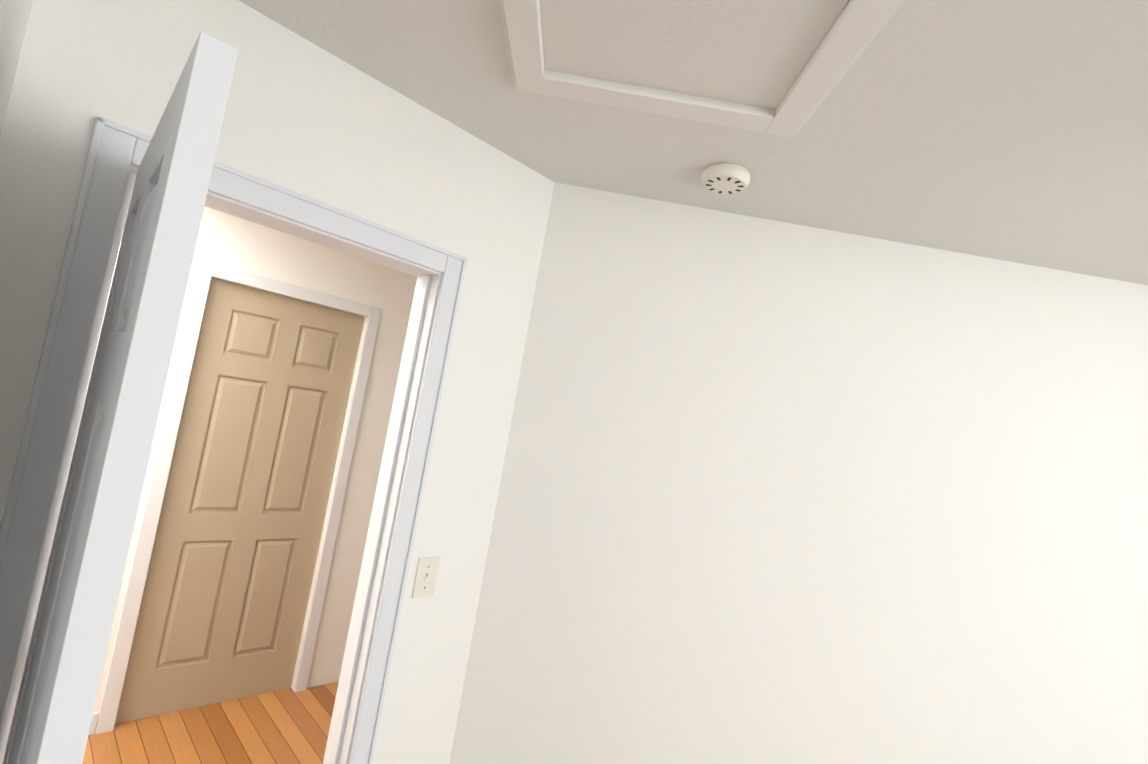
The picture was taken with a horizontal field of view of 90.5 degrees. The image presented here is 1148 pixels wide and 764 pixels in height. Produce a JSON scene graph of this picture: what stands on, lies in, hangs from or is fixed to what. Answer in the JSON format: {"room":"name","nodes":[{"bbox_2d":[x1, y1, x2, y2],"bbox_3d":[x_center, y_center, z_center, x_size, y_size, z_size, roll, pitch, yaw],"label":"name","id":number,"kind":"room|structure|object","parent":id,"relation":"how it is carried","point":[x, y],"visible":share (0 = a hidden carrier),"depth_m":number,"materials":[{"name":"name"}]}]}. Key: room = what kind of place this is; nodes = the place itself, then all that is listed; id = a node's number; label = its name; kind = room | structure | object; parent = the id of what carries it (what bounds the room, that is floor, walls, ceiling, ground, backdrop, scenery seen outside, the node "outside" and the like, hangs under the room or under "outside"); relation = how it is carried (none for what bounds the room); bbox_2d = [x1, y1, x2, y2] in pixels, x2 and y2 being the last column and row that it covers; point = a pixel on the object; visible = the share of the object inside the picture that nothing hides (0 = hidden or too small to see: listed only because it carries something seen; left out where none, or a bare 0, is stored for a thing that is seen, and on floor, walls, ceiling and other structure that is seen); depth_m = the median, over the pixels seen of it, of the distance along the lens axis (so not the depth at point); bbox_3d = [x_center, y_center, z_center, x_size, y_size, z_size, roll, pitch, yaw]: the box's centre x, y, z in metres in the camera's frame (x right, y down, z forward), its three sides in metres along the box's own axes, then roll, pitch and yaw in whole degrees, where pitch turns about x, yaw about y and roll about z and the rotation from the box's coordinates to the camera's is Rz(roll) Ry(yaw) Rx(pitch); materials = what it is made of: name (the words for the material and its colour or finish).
{"room":"empty bedroom","nodes":[
{"label":"empty bedroom","id":0,"kind":"room"},
{"bbox_2d":[0,0,33,136],"bbox_3d":[-0.861,0.364,0.586,1.110,2.440,0.120,6,-5,45],"label":"wall","id":1,"kind":"structure","parent":0,"point":[14,16],"depth_m":0.83,"materials":[{"name":"white paint"}]},
{"bbox_2d":[27,230,123,653],"bbox_3d":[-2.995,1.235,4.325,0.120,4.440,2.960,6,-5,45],"label":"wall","id":2,"kind":"structure","parent":0,"point":[74,445],"depth_m":3.81,"materials":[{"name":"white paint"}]},
{"bbox_2d":[2,657,338,763],"bbox_3d":[-1.723,1.607,2.365,2.540,0.112,3.600,6,-5,45],"label":"floor","id":3,"kind":"structure","parent":0,"point":[287,726],"depth_m":2.56,"materials":[{"name":"brown wood"}]},
{"bbox_2d":[93,206,416,712],"bbox_3d":[-1.233,0.458,3.202,0.120,2.440,2.120,6,-5,45],"label":"wall","id":4,"kind":"structure","parent":0,"point":[228,240],"depth_m":3.10,"materials":[{"name":"white paint"}]},
{"bbox_2d":[89,259,380,734],"bbox_3d":[-1.601,0.540,2.750,0.016,2.097,1.002,6,-5,45],"label":"door frame","id":5,"kind":"structure","parent":4,"relation":"attached to","point":[103,719],"depth_m":2.54,"materials":[{"name":"white wood"}]},
{"bbox_2d":[115,278,363,723],"bbox_3d":[-1.603,0.571,2.833,0.035,2.020,0.749,6,-5,45],"label":"hall door","id":6,"kind":"structure","parent":4,"relation":"in","point":[225,598],"depth_m":2.79,"materials":[{"name":"beige wood"}]},
{"bbox_2d":[0,0,553,763],"bbox_3d":[-0.700,0.445,1.454,0.120,2.440,1.350,6,-5,45],"label":"wall","id":7,"kind":"structure","parent":0,"point":[302,116],"depth_m":1.40,"materials":[{"name":"white paint"}]},
{"bbox_2d":[3,31,237,763],"bbox_3d":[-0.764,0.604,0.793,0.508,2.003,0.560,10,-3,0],"label":"door","id":8,"kind":"structure","parent":7,"relation":"in","point":[63,667],"depth_m":0.58,"materials":[{"name":"white wood"}]},
{"bbox_2d":[0,117,466,763],"bbox_3d":[-0.831,0.595,1.341,0.164,2.087,0.834,6,-5,45],"label":"door frame","id":9,"kind":"structure","parent":7,"relation":"attached to","point":[114,151],"depth_m":1.28,"materials":[{"name":"white wood"}]},
{"bbox_2d":[411,556,440,597],"bbox_3d":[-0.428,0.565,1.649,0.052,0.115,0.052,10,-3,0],"label":"switch plate","id":10,"kind":"object","parent":7,"relation":"attached to","point":[426,576],"visible":1,"depth_m":1.64,"materials":[{"name":"white plastic"}]},
{"bbox_2d":[124,0,1147,284],"bbox_3d":[-0.480,-0.778,1.949,8.100,0.100,7.620,10,-3,0],"label":"ceiling","id":11,"kind":"structure","parent":0,"point":[1010,130],"depth_m":1.33,"materials":[{"name":"white paint"}]},
{"bbox_2d":[499,0,903,136],"bbox_3d":[0.192,-0.660,0.910,0.674,0.024,0.854,10,-3,0],"label":"attic hatch","id":12,"kind":"object","parent":11,"relation":"attached to","point":[779,67],"depth_m":1.12,"materials":[{"name":"white paint"}]},
{"bbox_2d":[702,163,749,193],"bbox_3d":[0.427,-0.570,1.603,0.132,0.038,0.132,10,-3,0],"label":"smoke detector","id":13,"kind":"object","parent":11,"relation":"attached to","point":[727,178],"visible":1,"depth_m":1.57,"materials":[{"name":"white plastic"}]},
{"bbox_2d":[449,182,1147,763],"bbox_3d":[1.437,0.844,1.857,3.764,2.440,0.120,10,-3,0],"label":"wall","id":14,"kind":"structure","parent":0,"point":[775,492],"depth_m":1.82,"materials":[{"name":"white paint"}]}
]}

